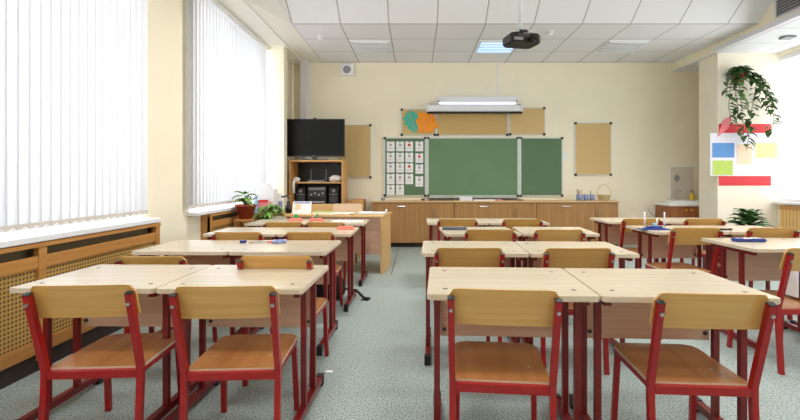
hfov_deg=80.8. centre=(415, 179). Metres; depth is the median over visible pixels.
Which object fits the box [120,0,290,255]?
wall
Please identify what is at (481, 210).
base cabinet
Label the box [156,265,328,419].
school desk
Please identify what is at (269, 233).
school desk
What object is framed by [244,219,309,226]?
school desk
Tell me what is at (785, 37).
smoke detector
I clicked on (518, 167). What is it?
chalkboard
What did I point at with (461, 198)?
book stack
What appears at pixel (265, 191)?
file holder
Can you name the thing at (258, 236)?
chair
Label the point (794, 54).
window
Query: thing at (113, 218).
window
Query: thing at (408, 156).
sheet
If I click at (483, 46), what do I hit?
recessed light
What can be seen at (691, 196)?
soap bottle
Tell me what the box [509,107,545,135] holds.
cork board
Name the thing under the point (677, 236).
chair
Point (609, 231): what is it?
school desk
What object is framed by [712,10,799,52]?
trim
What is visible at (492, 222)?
school desk
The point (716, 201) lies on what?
wall pillar
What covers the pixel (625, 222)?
chair
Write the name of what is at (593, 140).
cork board
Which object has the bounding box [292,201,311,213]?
desk calendar
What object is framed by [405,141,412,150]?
sheet
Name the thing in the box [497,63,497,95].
cable
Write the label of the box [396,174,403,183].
sheet
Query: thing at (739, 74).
plant
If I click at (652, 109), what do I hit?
wall
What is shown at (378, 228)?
desk
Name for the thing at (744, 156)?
picture
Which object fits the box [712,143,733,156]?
picture
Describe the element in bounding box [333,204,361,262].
chair
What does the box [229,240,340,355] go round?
school desk
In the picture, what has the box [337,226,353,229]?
stand
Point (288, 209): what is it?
flower vase
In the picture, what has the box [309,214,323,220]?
stand
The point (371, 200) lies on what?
countertop
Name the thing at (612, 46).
recessed light
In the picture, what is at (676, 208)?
base cabinet
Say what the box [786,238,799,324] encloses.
school desk
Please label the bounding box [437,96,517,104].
lamp
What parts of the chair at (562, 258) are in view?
leg, backrest, leg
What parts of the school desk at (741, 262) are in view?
leg, rail, leg, panel, leg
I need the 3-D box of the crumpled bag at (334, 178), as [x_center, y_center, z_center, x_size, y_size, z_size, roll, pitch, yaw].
[-1.231,-0.024,7.212,0.212,0.107,0.196,0,0,0]
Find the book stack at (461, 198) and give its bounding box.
[459,196,471,200]
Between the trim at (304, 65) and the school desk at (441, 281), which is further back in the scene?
the trim at (304, 65)
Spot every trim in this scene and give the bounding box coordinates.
[300,60,308,158]
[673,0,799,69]
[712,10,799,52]
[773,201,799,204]
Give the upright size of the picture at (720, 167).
0.206 m
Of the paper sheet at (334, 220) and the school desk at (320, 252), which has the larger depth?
the paper sheet at (334, 220)
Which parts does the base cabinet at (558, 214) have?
flap door, door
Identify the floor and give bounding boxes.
[0,244,799,419]
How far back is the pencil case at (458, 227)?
3.99 m
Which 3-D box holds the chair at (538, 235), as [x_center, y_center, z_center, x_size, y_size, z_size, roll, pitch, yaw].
[1.058,0.720,3.714,0.378,0.703,0.513,0,0,-1]
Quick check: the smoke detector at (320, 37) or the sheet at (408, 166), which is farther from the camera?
the sheet at (408, 166)
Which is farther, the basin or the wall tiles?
the wall tiles
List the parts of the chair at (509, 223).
backrest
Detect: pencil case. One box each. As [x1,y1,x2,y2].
[442,226,466,229]
[731,237,766,241]
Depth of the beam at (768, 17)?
6.54 m
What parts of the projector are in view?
mount plate, socket panel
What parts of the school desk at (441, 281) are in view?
leg, panel, leg, leg, rail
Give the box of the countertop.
[370,200,619,201]
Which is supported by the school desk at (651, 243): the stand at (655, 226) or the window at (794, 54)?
the stand at (655, 226)
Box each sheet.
[332,220,362,221]
[387,141,394,150]
[387,153,394,161]
[387,163,394,172]
[387,174,394,183]
[387,185,394,194]
[396,141,403,150]
[396,153,403,161]
[396,163,403,172]
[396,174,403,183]
[396,185,403,194]
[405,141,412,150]
[405,153,412,161]
[405,163,412,172]
[405,174,412,183]
[415,141,422,150]
[415,153,422,162]
[415,164,422,173]
[415,176,422,186]
[754,160,775,173]
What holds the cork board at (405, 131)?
attached to the wall at (652, 109)
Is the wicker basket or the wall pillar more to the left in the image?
the wicker basket
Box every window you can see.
[0,218,115,232]
[778,50,799,202]
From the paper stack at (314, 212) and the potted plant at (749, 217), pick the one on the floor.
the potted plant at (749, 217)
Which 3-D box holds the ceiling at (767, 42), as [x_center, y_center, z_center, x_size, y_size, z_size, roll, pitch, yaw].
[4.891,-1.819,2.715,1.219,0.019,10.230,0,0,0]
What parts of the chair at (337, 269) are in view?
backrest, leg, seat, leg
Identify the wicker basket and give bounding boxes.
[597,184,610,200]
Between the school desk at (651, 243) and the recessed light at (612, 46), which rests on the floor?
the school desk at (651, 243)
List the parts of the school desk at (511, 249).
leg, panel, leg, leg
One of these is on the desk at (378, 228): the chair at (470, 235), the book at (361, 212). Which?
the book at (361, 212)
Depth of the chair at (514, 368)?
1.63 m
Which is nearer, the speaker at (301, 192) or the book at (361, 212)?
the book at (361, 212)
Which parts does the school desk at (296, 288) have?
leg, leg, panel, leg, rail, leg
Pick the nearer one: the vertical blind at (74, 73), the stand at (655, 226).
the vertical blind at (74, 73)
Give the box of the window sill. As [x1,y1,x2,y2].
[0,202,252,247]
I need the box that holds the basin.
[654,200,698,205]
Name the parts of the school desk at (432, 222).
panel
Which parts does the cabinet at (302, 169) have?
panel, panel, panel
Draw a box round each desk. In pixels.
[9,264,211,419]
[131,240,257,334]
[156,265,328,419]
[203,227,292,239]
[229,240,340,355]
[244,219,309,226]
[277,227,358,311]
[284,211,391,274]
[305,219,368,286]
[421,241,528,365]
[426,218,487,240]
[427,267,598,419]
[439,227,520,263]
[482,218,549,240]
[512,227,599,267]
[515,241,638,346]
[563,268,780,419]
[590,218,667,261]
[626,226,728,270]
[648,218,727,268]
[696,226,769,289]
[701,238,799,348]
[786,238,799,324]
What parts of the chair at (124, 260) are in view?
leg, backrest, leg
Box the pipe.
[291,60,293,159]
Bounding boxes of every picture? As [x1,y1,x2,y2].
[295,204,300,209]
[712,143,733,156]
[713,160,732,174]
[737,144,751,163]
[755,143,776,157]
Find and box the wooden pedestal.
[349,199,365,210]
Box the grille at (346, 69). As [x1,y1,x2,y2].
[343,66,350,72]
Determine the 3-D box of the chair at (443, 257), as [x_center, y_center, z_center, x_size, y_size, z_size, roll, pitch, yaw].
[0.292,0.720,2.774,0.378,0.703,0.513,0,0,1]
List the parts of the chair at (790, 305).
leg, seat, leg, leg, backrest, seat frame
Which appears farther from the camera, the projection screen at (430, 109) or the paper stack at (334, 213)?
the projection screen at (430, 109)
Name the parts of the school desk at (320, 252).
panel, leg, rail, leg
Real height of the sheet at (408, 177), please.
0.175 m
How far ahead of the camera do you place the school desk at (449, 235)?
4.03 m
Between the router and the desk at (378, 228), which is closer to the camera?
the desk at (378, 228)
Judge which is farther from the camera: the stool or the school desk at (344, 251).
the stool
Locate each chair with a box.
[21,284,179,419]
[114,256,217,341]
[168,285,299,419]
[211,232,263,240]
[236,255,328,386]
[263,222,303,227]
[284,232,342,319]
[305,222,345,291]
[311,204,333,210]
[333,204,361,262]
[434,248,504,341]
[437,219,477,240]
[447,288,562,419]
[464,230,515,266]
[502,219,542,257]
[521,230,585,267]
[524,248,614,374]
[610,292,777,419]
[619,219,662,268]
[645,228,723,274]
[661,219,725,275]
[717,228,799,319]
[726,248,799,374]
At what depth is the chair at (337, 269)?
3.55 m
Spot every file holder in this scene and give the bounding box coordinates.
[257,183,277,210]
[278,193,281,211]
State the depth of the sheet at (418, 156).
7.79 m
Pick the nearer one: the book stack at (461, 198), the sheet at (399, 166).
the book stack at (461, 198)
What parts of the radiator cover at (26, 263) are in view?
rail, perforated panel, rail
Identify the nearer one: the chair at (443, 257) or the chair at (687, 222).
the chair at (443, 257)
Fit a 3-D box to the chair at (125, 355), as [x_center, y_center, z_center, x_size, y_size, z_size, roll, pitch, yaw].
[-1.245,0.728,1.953,0.378,0.686,0.513,0,0,-4]
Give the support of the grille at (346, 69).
attached to the wall speaker at (346, 69)
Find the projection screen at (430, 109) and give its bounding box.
[426,103,522,113]
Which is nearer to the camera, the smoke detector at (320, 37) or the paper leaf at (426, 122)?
the smoke detector at (320, 37)
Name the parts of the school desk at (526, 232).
panel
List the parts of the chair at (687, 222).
leg, backrest, leg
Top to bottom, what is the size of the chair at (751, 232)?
0.710 m
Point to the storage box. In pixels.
(261, 202)
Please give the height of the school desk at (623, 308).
0.646 m
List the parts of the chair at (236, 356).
leg, leg, backrest, seat frame, seat, leg, leg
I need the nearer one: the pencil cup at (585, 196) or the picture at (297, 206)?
the picture at (297, 206)
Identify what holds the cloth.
hanging from the cabinet at (302, 169)
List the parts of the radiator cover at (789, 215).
rail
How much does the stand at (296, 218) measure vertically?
0.075 m
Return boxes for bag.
[316,275,370,300]
[329,175,341,181]
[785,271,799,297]
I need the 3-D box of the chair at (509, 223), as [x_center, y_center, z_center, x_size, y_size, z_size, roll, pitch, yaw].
[1.000,0.720,4.654,0.378,0.703,0.513,0,0,0]
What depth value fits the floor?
2.51 m
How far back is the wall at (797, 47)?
6.58 m
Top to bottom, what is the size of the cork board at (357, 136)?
0.905 m
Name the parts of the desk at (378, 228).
panel, panel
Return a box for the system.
[308,186,328,203]
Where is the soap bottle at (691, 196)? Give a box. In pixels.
[689,190,694,199]
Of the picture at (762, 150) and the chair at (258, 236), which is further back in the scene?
the picture at (762, 150)
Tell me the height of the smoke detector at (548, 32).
0.045 m
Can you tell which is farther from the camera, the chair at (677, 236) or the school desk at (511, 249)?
the chair at (677, 236)
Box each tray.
[428,197,518,198]
[637,228,670,229]
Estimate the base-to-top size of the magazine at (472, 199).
0.020 m
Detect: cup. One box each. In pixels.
[576,190,582,200]
[583,194,588,199]
[589,189,594,199]
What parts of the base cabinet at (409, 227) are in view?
flap door, door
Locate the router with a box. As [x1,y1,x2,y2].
[307,169,327,181]
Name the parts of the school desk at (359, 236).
panel, leg, leg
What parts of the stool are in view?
seat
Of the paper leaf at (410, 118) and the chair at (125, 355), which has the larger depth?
the paper leaf at (410, 118)
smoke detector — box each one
[317,35,324,39]
[545,30,553,35]
[779,35,796,39]
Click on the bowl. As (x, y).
(601, 197)
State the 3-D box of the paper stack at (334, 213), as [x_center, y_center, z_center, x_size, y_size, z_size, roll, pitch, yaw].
[-0.856,0.394,5.544,0.270,0.016,0.190,0,0,7]
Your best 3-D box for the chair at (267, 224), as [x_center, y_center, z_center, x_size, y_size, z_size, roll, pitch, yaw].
[-1.255,0.735,4.684,0.378,0.672,0.513,0,0,0]
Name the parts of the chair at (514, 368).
leg, leg, seat, seat frame, backrest, leg, leg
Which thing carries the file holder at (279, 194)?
on the side table at (281, 211)
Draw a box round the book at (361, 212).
[358,211,385,214]
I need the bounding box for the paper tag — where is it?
[563,152,566,160]
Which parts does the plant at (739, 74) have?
pot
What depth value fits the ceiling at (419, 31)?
5.89 m
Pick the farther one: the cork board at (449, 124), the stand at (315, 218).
the cork board at (449, 124)
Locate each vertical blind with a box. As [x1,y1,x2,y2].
[0,0,147,232]
[187,0,267,208]
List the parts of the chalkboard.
frame, panel, panel, frame, panel, frame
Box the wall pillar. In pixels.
[699,53,777,249]
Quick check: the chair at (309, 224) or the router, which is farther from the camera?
the router
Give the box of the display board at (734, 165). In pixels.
[710,124,776,185]
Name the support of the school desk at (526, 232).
on the floor
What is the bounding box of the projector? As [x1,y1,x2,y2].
[503,0,539,48]
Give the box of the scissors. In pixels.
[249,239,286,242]
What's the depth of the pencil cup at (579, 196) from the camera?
7.57 m
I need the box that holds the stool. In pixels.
[234,218,257,226]
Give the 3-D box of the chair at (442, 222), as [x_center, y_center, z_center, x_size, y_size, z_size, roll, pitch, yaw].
[0.390,0.720,4.654,0.378,0.703,0.513,0,0,0]
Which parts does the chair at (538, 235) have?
backrest, leg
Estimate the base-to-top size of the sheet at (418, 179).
0.175 m
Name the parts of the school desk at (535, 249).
leg, leg, panel, leg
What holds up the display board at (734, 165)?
attached to the wall pillar
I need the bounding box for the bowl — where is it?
[597,195,610,200]
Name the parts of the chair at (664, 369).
leg, leg, seat, seat frame, leg, backrest, leg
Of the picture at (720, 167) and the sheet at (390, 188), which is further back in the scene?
the sheet at (390, 188)
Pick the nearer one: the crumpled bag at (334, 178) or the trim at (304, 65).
the crumpled bag at (334, 178)
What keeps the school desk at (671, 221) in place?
on the floor
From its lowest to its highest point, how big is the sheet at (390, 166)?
0.157 m
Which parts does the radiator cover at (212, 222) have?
panel, rail, perforated panel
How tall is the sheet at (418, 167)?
0.157 m
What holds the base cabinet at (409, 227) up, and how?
on the floor
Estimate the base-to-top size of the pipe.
3.020 m
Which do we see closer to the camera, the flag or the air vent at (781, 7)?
the air vent at (781, 7)
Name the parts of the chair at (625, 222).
leg, seat, leg, backrest, leg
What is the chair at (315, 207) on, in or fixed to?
on the floor
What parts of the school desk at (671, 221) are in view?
leg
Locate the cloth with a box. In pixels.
[292,177,299,192]
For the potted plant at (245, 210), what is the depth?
5.33 m
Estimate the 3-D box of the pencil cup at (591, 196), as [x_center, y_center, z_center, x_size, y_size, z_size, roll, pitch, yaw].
[2.846,0.234,7.600,0.082,0.191,0.081,0,0,0]
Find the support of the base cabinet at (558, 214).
on the floor
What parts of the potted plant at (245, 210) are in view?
pot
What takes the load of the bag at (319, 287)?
on the floor
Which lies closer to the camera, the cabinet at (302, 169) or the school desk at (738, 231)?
the school desk at (738, 231)
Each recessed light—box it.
[349,40,392,52]
[474,40,514,52]
[593,40,650,52]
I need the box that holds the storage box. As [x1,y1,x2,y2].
[258,200,267,212]
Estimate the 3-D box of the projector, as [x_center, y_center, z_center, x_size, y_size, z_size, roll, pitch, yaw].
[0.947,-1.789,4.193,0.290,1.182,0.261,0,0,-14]
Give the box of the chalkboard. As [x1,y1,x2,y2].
[383,137,563,198]
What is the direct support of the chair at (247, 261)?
on the floor
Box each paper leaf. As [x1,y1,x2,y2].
[403,108,417,132]
[416,112,438,132]
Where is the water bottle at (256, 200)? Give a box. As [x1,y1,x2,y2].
[253,197,258,212]
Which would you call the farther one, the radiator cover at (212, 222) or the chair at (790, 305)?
the radiator cover at (212, 222)
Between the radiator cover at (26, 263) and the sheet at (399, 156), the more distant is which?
the sheet at (399, 156)
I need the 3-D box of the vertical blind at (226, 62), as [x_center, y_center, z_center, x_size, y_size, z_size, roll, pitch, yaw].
[-2.150,-0.822,5.603,0.044,2.196,2.354,0,0,0]
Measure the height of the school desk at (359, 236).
0.630 m
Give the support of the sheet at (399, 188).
attached to the chalkboard
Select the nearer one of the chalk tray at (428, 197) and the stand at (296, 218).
the stand at (296, 218)
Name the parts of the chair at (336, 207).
backrest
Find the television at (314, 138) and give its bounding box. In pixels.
[287,119,344,159]
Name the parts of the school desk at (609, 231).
leg, rail, leg, panel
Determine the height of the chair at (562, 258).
0.703 m
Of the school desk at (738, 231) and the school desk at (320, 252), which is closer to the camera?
the school desk at (320, 252)
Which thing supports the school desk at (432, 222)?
on the floor
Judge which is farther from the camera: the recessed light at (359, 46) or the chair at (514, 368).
the recessed light at (359, 46)
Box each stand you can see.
[288,214,303,220]
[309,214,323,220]
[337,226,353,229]
[637,208,670,229]
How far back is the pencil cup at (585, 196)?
7.58 m
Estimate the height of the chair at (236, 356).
0.686 m
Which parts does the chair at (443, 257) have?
leg, backrest, leg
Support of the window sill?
attached to the wall at (167, 19)
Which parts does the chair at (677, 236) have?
leg, seat, seat frame, backrest, leg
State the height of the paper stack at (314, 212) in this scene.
0.027 m
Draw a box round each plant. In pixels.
[231,191,258,218]
[253,204,284,219]
[721,65,782,150]
[727,208,775,227]
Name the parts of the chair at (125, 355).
leg, backrest, leg, seat frame, seat, leg, leg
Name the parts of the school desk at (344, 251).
panel, leg, leg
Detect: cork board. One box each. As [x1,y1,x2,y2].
[338,124,371,177]
[401,109,435,135]
[436,114,508,135]
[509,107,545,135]
[574,122,611,175]
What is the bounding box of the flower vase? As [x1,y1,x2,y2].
[285,193,291,212]
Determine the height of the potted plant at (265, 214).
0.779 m
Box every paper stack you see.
[313,211,334,213]
[330,212,355,214]
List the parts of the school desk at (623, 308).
leg, leg, rail, panel, leg, leg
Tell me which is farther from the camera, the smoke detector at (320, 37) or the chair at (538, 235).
the smoke detector at (320, 37)
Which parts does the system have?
display panel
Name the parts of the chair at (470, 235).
backrest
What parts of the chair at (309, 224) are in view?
backrest, leg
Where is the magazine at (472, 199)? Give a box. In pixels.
[472,199,495,200]
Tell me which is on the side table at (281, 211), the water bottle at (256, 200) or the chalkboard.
the water bottle at (256, 200)
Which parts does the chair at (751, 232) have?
backrest, leg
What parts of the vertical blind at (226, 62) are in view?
bead chain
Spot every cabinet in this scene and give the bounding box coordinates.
[289,160,347,208]
[372,202,453,246]
[454,202,535,218]
[536,202,617,245]
[654,189,698,217]
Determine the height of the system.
0.290 m
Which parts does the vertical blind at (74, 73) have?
bead chain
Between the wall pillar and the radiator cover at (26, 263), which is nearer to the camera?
the radiator cover at (26, 263)
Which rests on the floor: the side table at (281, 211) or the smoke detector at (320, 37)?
the side table at (281, 211)
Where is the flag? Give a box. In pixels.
[718,116,729,135]
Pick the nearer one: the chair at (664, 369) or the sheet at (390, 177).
the chair at (664, 369)
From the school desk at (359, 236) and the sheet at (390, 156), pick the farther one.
the sheet at (390, 156)
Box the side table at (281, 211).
[252,211,291,221]
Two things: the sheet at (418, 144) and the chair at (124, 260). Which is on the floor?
the chair at (124, 260)
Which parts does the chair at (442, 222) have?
leg, backrest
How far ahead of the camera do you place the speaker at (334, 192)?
7.22 m
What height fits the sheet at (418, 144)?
0.165 m
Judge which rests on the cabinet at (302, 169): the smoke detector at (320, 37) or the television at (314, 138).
the television at (314, 138)
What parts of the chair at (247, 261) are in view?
leg, backrest, leg, seat, seat frame, leg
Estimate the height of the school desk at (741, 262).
0.646 m
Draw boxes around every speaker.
[296,187,307,200]
[329,187,340,203]
[341,64,353,75]
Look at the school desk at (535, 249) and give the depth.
2.97 m
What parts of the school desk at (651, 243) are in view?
leg, rail, leg, panel, leg, leg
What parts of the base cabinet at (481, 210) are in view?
flap door, door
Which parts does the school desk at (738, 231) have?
leg, leg, panel, leg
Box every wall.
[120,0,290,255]
[294,63,698,217]
[778,45,799,227]
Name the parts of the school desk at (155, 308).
leg, leg, panel, rail, leg, leg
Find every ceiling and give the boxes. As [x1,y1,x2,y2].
[217,0,774,63]
[673,18,799,70]
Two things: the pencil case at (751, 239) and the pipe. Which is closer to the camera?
the pencil case at (751, 239)
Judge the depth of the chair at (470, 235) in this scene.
3.49 m
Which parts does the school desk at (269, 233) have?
panel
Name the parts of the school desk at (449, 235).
panel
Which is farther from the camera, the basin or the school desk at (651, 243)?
the basin
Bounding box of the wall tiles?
[669,166,693,198]
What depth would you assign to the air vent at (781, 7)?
5.44 m
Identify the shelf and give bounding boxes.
[291,182,341,182]
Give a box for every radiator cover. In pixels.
[0,223,160,389]
[201,210,267,239]
[779,205,799,237]
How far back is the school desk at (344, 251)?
4.17 m
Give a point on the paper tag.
(564, 153)
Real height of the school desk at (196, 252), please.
0.630 m
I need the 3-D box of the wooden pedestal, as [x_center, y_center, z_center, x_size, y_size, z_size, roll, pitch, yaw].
[-0.945,0.690,7.593,0.230,0.760,0.414,0,0,0]
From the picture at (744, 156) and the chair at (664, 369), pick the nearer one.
the chair at (664, 369)
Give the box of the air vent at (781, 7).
[774,0,799,19]
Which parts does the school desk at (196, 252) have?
leg, panel, leg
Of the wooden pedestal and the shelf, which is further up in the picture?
the shelf
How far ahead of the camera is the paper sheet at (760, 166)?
6.68 m
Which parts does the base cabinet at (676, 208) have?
door, door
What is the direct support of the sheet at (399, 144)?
attached to the chalkboard
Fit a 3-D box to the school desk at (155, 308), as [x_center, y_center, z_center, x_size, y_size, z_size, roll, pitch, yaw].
[-1.405,0.762,2.240,0.621,0.616,0.580,0,0,1]
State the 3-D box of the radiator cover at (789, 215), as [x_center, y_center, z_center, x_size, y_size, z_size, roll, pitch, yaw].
[5.127,0.713,4.500,0.057,0.715,4.200,0,0,0]
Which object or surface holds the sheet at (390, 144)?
attached to the chalkboard
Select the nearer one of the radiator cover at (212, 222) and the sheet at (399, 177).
the radiator cover at (212, 222)
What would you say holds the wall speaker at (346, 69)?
attached to the wall at (652, 109)

